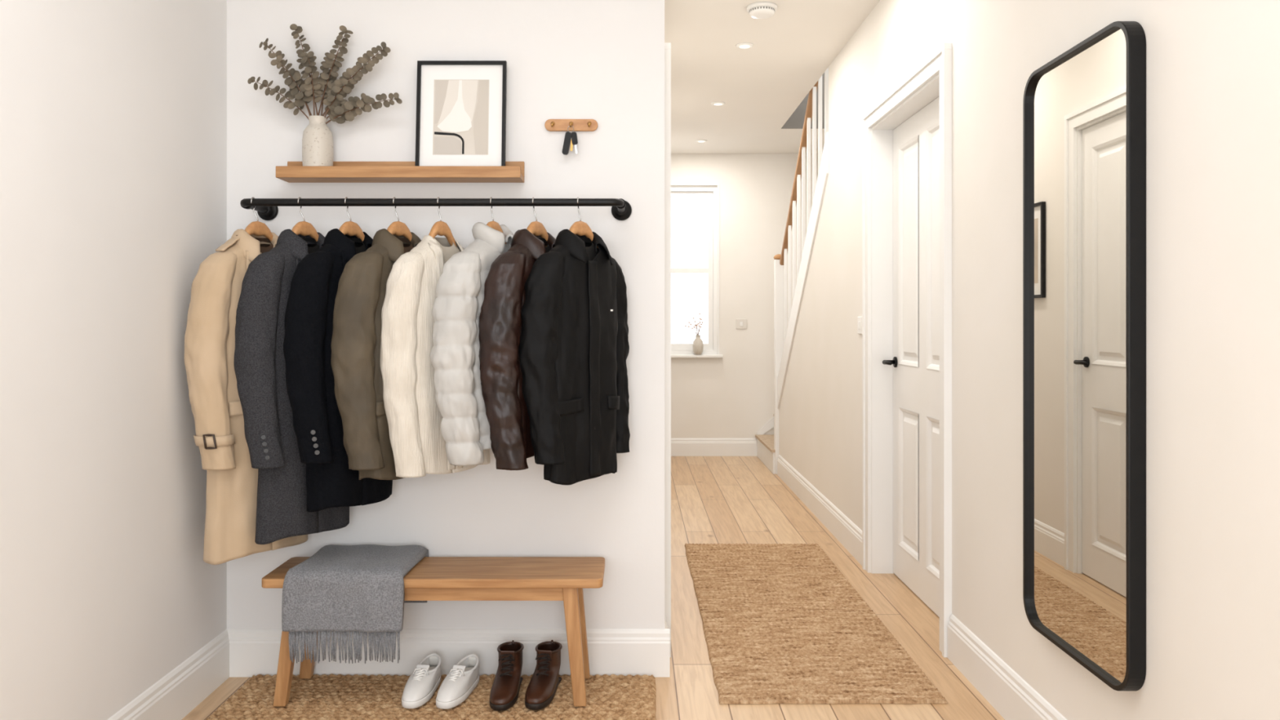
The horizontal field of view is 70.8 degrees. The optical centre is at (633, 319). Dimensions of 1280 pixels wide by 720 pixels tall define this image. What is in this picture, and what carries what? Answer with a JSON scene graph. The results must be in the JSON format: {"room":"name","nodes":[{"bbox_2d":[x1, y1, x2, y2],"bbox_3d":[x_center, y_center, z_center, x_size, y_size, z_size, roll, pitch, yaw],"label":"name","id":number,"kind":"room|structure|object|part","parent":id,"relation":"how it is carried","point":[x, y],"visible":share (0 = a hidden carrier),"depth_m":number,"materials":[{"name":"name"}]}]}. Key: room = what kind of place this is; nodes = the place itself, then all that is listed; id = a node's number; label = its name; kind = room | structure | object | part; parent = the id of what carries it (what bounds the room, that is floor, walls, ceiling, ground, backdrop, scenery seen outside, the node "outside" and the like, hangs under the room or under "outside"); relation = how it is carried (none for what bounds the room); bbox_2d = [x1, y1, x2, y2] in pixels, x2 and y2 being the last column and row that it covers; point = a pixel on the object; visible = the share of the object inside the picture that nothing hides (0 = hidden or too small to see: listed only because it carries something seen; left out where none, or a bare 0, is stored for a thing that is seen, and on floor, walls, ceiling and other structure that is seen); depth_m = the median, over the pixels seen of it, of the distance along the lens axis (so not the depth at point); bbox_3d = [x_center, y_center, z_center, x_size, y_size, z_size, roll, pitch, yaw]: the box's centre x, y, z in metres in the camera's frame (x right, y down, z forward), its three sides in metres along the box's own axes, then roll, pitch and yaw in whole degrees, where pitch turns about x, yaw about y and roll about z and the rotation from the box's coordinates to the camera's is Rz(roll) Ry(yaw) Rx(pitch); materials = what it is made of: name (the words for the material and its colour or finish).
{"room":"entrance hallway","nodes":[
{"label":"entrance hallway","id":0,"kind":"room"},
{"bbox_2d":[0,0,226,719],"bbox_3d":[-1.491,-0.140,0.744,0.120,2.780,5.088,0,0,0],"label":"wall","id":1,"kind":"structure","parent":0,"point":[113,113],"depth_m":2.41,"materials":[{"name":"paint"}]},
{"bbox_2d":[106,629,229,719],"bbox_3d":[-1.422,1.169,0.684,0.018,0.163,4.968,0,0,0],"label":"baseboard","id":2,"kind":"structure","parent":1,"relation":"attached to","point":[175,695],"depth_m":2.84,"materials":[{"name":"white wood"}]},
{"bbox_2d":[226,0,664,628],"bbox_3d":[-0.660,-0.140,3.228,1.541,2.780,0.120,0,0,0],"label":"wall","id":3,"kind":"structure","parent":0,"point":[602,61],"depth_m":3.17,"materials":[{"name":"paint"}]},
{"bbox_2d":[275,161,524,182],"bbox_3d":[-0.798,-0.519,3.109,0.830,0.073,0.118,0,0,0],"label":"ledge shelf","id":4,"kind":"object","parent":3,"relation":"attached to","point":[295,171],"visible":1,"depth_m":3.05,"materials":[{"name":"brown wood"}]},
{"bbox_2d":[247,23,402,166],"bbox_3d":[-1.045,-0.761,3.083,0.520,0.519,0.132,0,0,3],"label":"vase","id":5,"kind":"object","parent":4,"relation":"on","point":[317,138],"visible":1,"depth_m":3.07,"materials":[{"name":"ceramic"}]},
{"bbox_3d":[-0.798,-0.528,3.161,0.830,0.056,0.014,0,0,0],"label":"rail","id":6,"kind":"part","parent":4,"relation":"part of","materials":[{"name":"brown wood"}]},
{"bbox_2d":[415,60,506,165],"bbox_3d":[-0.596,-0.701,3.116,0.308,0.398,0.052,0,0,0],"label":"framed abstract print","id":7,"kind":"object","parent":4,"relation":"on","point":[461,104],"visible":0.79,"depth_m":3.12,"materials":[{"name":"white paper"}]},
{"bbox_2d":[240,198,631,220],"bbox_3d":[-0.663,-0.386,3.052,1.315,0.072,0.230,0,0,0],"label":"rail","id":8,"kind":"object","parent":3,"relation":"attached to","point":[267,209],"visible":0.98,"depth_m":2.94,"materials":[{"name":"black metal"}]},
{"bbox_2d":[184,196,307,564],"bbox_3d":[-1.239,0.179,2.961,0.171,1.164,0.460,0,0,28],"label":"coat","id":9,"kind":"object","parent":8,"relation":"hanging from","point":[232,482],"visible":0.48,"depth_m":2.81,"materials":[{"name":"brown fabric"}]},
{"bbox_2d":[234,196,349,544],"bbox_3d":[-1.086,0.149,2.961,0.171,1.104,0.456,0,0,28],"label":"overcoat","id":10,"kind":"object","parent":8,"relation":"hanging from","point":[260,365],"visible":0.43,"depth_m":2.81,"materials":[{"name":"fabric"}]},
{"bbox_2d":[283,196,392,511],"bbox_3d":[-0.932,0.102,2.962,0.171,1.009,0.458,0,0,28],"label":"navy peacoat","id":11,"kind":"object","parent":8,"relation":"hanging from","point":[317,425],"visible":0.49,"depth_m":2.80,"materials":[{"name":"fabric"}]},
{"bbox_2d":[330,196,421,479],"bbox_3d":[-0.775,0.054,2.961,0.171,0.914,0.467,0,0,30],"label":"jacket","id":12,"kind":"object","parent":8,"relation":"hanging from","point":[356,340],"visible":0.43,"depth_m":2.79,"materials":[{"name":"fabric"}]},
{"bbox_2d":[380,196,490,477],"bbox_3d":[-0.634,0.046,2.957,0.140,0.899,0.425,0,0,35],"label":"jacket","id":13,"kind":"object","parent":8,"relation":"hanging from","point":[414,416],"visible":0.54,"depth_m":2.81,"materials":[{"name":"beige fabric"}]},
{"bbox_2d":[430,196,513,466],"bbox_3d":[-0.461,0.022,2.954,0.160,0.851,0.476,0,0,30],"label":"puffer jacket","id":14,"kind":"object","parent":8,"relation":"hanging from","point":[460,288],"visible":0.41,"depth_m":2.77,"materials":[{"name":"grey fabric"}]},
{"bbox_2d":[478,196,555,470],"bbox_3d":[-0.320,0.030,2.962,0.171,0.866,0.463,0,0,30],"label":"leather jacket","id":15,"kind":"object","parent":8,"relation":"hanging from","point":[504,296],"visible":0.44,"depth_m":2.78,"materials":[{"name":"brown leather"}]},
{"bbox_2d":[518,196,630,484],"bbox_3d":[-0.177,0.059,2.954,0.171,0.924,0.457,0,0,41],"label":"jacket","id":16,"kind":"object","parent":8,"relation":"hanging from","point":[574,349],"visible":1,"depth_m":2.87,"materials":[{"name":"fabric"}]},
{"bbox_2d":[226,628,670,677],"bbox_3d":[-0.651,1.169,3.159,1.559,0.163,0.018,0,0,0],"label":"baseboard","id":17,"kind":"structure","parent":3,"relation":"attached to","point":[252,651],"depth_m":3.15,"materials":[{"name":"white wood"}]},
{"bbox_2d":[544,119,597,131],"bbox_3d":[-0.218,-0.683,3.141,0.186,0.041,0.052,0,0,0],"label":"key rack","id":18,"kind":"object","parent":3,"relation":"attached to","point":[551,125],"visible":0.99,"depth_m":3.15,"materials":[{"name":"brown wood"}]},
{"bbox_2d":[562,125,577,155],"bbox_3d":[-0.220,-0.625,3.128,0.054,0.102,0.015,0,0,0],"label":"keys","id":19,"kind":"object","parent":18,"relation":"hanging from","point":[568,135],"visible":1,"depth_m":3.12,"materials":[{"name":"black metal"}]},
{"bbox_3d":[-0.200,-0.596,3.132,0.012,0.036,0.002,0,0,0],"label":"key blade","id":20,"kind":"part","parent":19,"relation":"part of","materials":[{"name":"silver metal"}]},
{"bbox_2d":[182,456,1004,719],"bbox_3d":[0.309,1.300,3.265,3.781,0.100,10.330,0,0,0],"label":"floor","id":21,"kind":"structure","parent":0,"point":[715,500],"depth_m":3.97,"materials":[{"name":"brown wood"}]},
{"bbox_2d":[205,673,656,719],"bbox_3d":[-0.628,1.241,2.695,1.410,0.018,0.898,0,0,0],"label":"jute rug","id":22,"kind":"object","parent":21,"relation":"on","point":[332,696],"visible":0.72,"depth_m":2.92,"materials":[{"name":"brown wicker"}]},
{"bbox_2d":[401,653,440,708],"bbox_3d":[-0.693,1.186,2.974,0.088,0.091,0.259,0,0,10],"label":"sneaker","id":23,"kind":"object","parent":22,"relation":"on","point":[424,680],"visible":1,"depth_m":2.92,"materials":[{"name":"white rubber"}]},
{"bbox_2d":[262,556,604,706],"bbox_3d":[-0.644,1.029,3.002,1.092,0.408,0.273,0,0,0],"label":"bench","id":24,"kind":"object","parent":22,"relation":"on","point":[564,579],"visible":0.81,"depth_m":2.89,"materials":[{"name":"brown wood"}]},
{"bbox_2d":[281,544,428,663],"bbox_3d":[-0.913,0.932,2.990,0.391,0.306,0.338,0,0,0],"label":"throw blanket","id":25,"kind":"object","parent":24,"relation":"on","point":[340,589],"visible":0.97,"depth_m":2.84,"materials":[{"name":"grey fabric"}]},
{"bbox_3d":[-0.644,0.840,3.002,1.092,0.030,0.273,0,0,0],"label":"seat","id":26,"kind":"part","parent":24,"relation":"part of","materials":[{"name":"brown wood"}]},
{"bbox_2d":[435,653,479,709],"bbox_3d":[-0.573,1.186,2.970,0.088,0.091,0.260,0,0,15],"label":"sneaker","id":27,"kind":"object","parent":22,"relation":"on","point":[463,678],"visible":1,"depth_m":2.92,"materials":[{"name":"white rubber"}]},
{"bbox_2d":[489,640,524,711],"bbox_3d":[-0.416,1.162,2.960,0.094,0.139,0.259,0,0,0],"label":"boot","id":28,"kind":"object","parent":22,"relation":"on","point":[504,691],"visible":1,"depth_m":2.95,"materials":[{"name":"brown leather"}]},
{"bbox_2d":[524,640,562,710],"bbox_3d":[-0.296,1.162,2.965,0.089,0.139,0.260,0,0,10],"label":"boot","id":29,"kind":"object","parent":22,"relation":"on","point":[542,687],"visible":1,"depth_m":2.96,"materials":[{"name":"brown leather"}]},
{"bbox_2d":[755,67,828,474],"bbox_3d":[1.585,-0.424,6.476,0.930,3.349,3.607,0,0,0],"label":"staircase","id":30,"kind":"structure","parent":21,"relation":"on","point":[767,445],"depth_m":6.58,"materials":[{"name":"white wood"}]},
{"bbox_3d":[1.185,0.380,7.325,0.070,1.740,0.070,0,0,0],"label":"newel post","id":31,"kind":"part","parent":30,"relation":"part of","materials":[{"name":"white wood"}]},
{"bbox_3d":[1.210,-1.256,6.385,0.048,1.686,1.890,0,0,0],"label":"handrail","id":32,"kind":"part","parent":30,"relation":"part of","materials":[{"name":"brown wood"}]},
{"bbox_2d":[684,543,947,704],"bbox_3d":[0.652,1.241,3.954,0.749,0.015,2.059,0,0,0],"label":"runner rug","id":33,"kind":"object","parent":21,"relation":"on","point":[782,624],"visible":1,"depth_m":3.56,"materials":[{"name":"carpet"}]},
{"bbox_2d":[671,153,817,438],"bbox_3d":[1.090,-0.140,8.350,2.220,2.780,0.140,0,0,0],"label":"wall","id":34,"kind":"structure","parent":0,"point":[731,396],"depth_m":8.28,"materials":[{"name":"paint"}]},
{"bbox_2d":[671,197,708,343],"bbox_3d":[0.463,-0.460,8.360,0.505,1.400,0.004,0,0,0],"label":"glass","id":35,"kind":"object","parent":34,"relation":"attached to","point":[689,215],"visible":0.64,"depth_m":8.36,"materials":[{"name":"white"}]},
{"bbox_2d":[671,183,719,354],"bbox_3d":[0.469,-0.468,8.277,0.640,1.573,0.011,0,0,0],"label":"window frame","id":36,"kind":"structure","parent":34,"relation":"attached to","point":[717,184],"depth_m":8.27,"materials":[{"name":"white wood"}]},
{"bbox_2d":[671,354,723,357],"bbox_3d":[0.470,0.332,8.280,0.700,0.026,0.120,0,0,0],"label":"sill","id":37,"kind":"structure","parent":34,"relation":"attached to","point":[672,355],"depth_m":8.22,"materials":[{"name":"white wood"}]},
{"bbox_2d":[684,312,703,355],"bbox_3d":[0.556,0.126,8.249,0.174,0.382,0.102,0,0,0],"label":"bud vase","id":38,"kind":"object","parent":37,"relation":"on","point":[698,346],"visible":1,"depth_m":8.22,"materials":[{"name":"ceramic"}]},
{"bbox_2d":[671,438,756,456],"bbox_3d":[0.625,1.169,8.271,1.030,0.163,0.018,0,0,0],"label":"baseboard","id":39,"kind":"structure","parent":34,"relation":"attached to","point":[679,446],"depth_m":8.26,"materials":[{"name":"white wood"}]},
{"bbox_2d":[736,319,746,328],"bbox_3d":[0.994,0.037,8.273,0.100,0.090,0.014,0,0,0],"label":"light switch","id":40,"kind":"object","parent":34,"relation":"attached to","point":[740,323],"visible":1,"depth_m":8.27,"materials":[{"name":"white plastic"}]},
{"bbox_2d":[664,0,879,153],"bbox_3d":[0.309,-1.630,3.265,3.781,0.200,10.330,0,0,0],"label":"ceiling","id":41,"kind":"structure","parent":0,"point":[761,86],"depth_m":5.38,"materials":[{"name":"paint"}]},
{"bbox_2d":[695,139,706,142],"bbox_3d":[0.580,-1.526,7.678,0.100,0.008,0.100,0,0,0],"label":"recessed light","id":42,"kind":"object","parent":41,"relation":"in","point":[697,140],"visible":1,"depth_m":7.68,"materials":[{"name":"beige"}]},
{"bbox_2d":[711,101,724,106],"bbox_3d":[0.598,-1.526,6.355,0.100,0.008,0.100,0,0,0],"label":"recessed light","id":43,"kind":"object","parent":41,"relation":"in","point":[716,104],"visible":1,"depth_m":6.34,"materials":[{"name":"beige"}]},
{"bbox_2d":[735,42,753,48],"bbox_3d":[0.620,-1.526,5.013,0.100,0.008,0.100,0,0,0],"label":"recessed light","id":44,"kind":"object","parent":41,"relation":"in","point":[744,45],"visible":1,"depth_m":5.00,"materials":[{"name":"beige"}]},
{"bbox_3d":[0.620,-1.522,5.013,0.060,0.001,0.060,0,0,0],"label":"bulb","id":45,"kind":"part","parent":44,"relation":"part of","materials":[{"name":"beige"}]},
{"bbox_2d":[746,1,777,18],"bbox_3d":[0.629,-1.508,4.400,0.150,0.043,0.150,0,0,0],"label":"smoke detector","id":46,"kind":"object","parent":41,"relation":"attached to","point":[760,10],"visible":1,"depth_m":4.36,"materials":[{"name":"grey plastic"}]},
{"bbox_2d":[800,72,824,103],"bbox_3d":[1.580,-2.840,6.370,0.960,2.220,1.860,0,0,0],"label":"wall","id":47,"kind":"structure","parent":0,"point":[805,100],"depth_m":7.20,"materials":[{"name":"paint"}]},
{"bbox_2d":[778,0,1279,719],"bbox_3d":[1.250,-0.140,2.750,0.140,2.780,9.100,0,0,0],"label":"wall","id":48,"kind":"structure","parent":0,"point":[1213,66],"depth_m":2.07,"materials":[{"name":"paint"}]},
{"bbox_2d":[781,103,824,128],"bbox_3d":[1.620,-1.630,7.195,0.880,0.200,0.009,0,0,0],"label":"header","id":49,"kind":"object","parent":48,"relation":"attached to","point":[796,121],"depth_m":7.19,"materials":[{"name":"grey paint"}]},
{"bbox_2d":[777,454,862,565],"bbox_3d":[1.171,1.169,5.900,0.018,0.163,2.740,0,0,0],"label":"baseboard","id":50,"kind":"structure","parent":48,"relation":"attached to","point":[846,531],"depth_m":5.48,"materials":[{"name":"white wood"}]},
{"bbox_2d":[857,316,862,333],"bbox_3d":[1.173,0.028,4.660,0.014,0.090,0.086,0,0,0],"label":"light switch","id":51,"kind":"object","parent":48,"relation":"attached to","point":[860,318],"visible":0.84,"depth_m":4.65,"materials":[{"name":"white plastic"}]},
{"bbox_2d":[871,73,939,573],"bbox_3d":[1.248,0.149,3.930,0.145,2.202,1.043,0,0,0],"label":"door frame","id":52,"kind":"structure","parent":48,"relation":"attached to","point":[882,133],"depth_m":4.44,"materials":[{"name":"white wood"}]},
{"bbox_2d":[862,42,951,657],"bbox_3d":[1.166,0.112,3.930,0.031,2.278,1.195,0,0,0],"label":"trim","id":53,"kind":"structure","parent":48,"relation":"attached to","point":[940,61],"depth_m":3.39,"materials":[{"name":"white wood"}]},
{"bbox_2d":[882,96,939,617],"bbox_3d":[1.264,0.154,3.930,0.113,2.180,1.012,0,0,0],"label":"leaf","id":54,"kind":"object","parent":48,"relation":"attached to","point":[916,389],"depth_m":4.02,"materials":[{"name":"white wood"}]},
{"bbox_3d":[1.244,0.205,4.340,0.073,0.052,0.141,0,0,0],"label":"handle","id":55,"kind":"part","parent":54,"relation":"part of","materials":[{"name":"black metal"}]},
{"bbox_2d":[898,120,939,578],"bbox_3d":[1.286,0.125,3.947,0.017,1.912,0.777,0,0,0],"label":"panels","id":56,"kind":"object","parent":54,"relation":"attached to","point":[908,152],"visible":0.66,"depth_m":4.09,"materials":[{"name":"white wood"}]},
{"bbox_2d":[947,613,1066,719],"bbox_3d":[1.171,1.169,0.765,0.018,0.163,5.130,0,0,0],"label":"baseboard","id":57,"kind":"structure","parent":48,"relation":"attached to","point":[1005,690],"depth_m":2.91,"materials":[{"name":"white wood"}]},
{"bbox_2d":[1022,21,1146,691],"bbox_3d":[1.159,0.085,2.350,0.040,1.586,0.562,0,0,0],"label":"wall mirror","id":58,"kind":"object","parent":48,"relation":"attached to","point":[1084,109],"visible":1,"depth_m":2.29,"materials":[{"name":"mirror"}]},
{"bbox_3d":[0.045,-0.140,5.784,0.130,2.780,4.992,0,0,0],"label":"wall","id":59,"kind":"structure","parent":0,"visible":0},
{"bbox_2d":[664,615,668,628],"bbox_3d":[0.119,1.169,3.249,0.018,0.163,0.162,0,0,0],"label":"baseboard","id":60,"kind":"structure","parent":59,"relation":"attached to","point":[665,622],"depth_m":3.26,"materials":[{"name":"white wood"}]},
{"bbox_2d":[664,42,671,657],"bbox_3d":[0.124,0.112,3.930,0.031,2.278,1.195,0,0,0],"label":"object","id":61,"kind":"structure","parent":59,"relation":"attached to","point":[667,45],"depth_m":3.33,"materials":[{"name":"white paint"}]}
]}

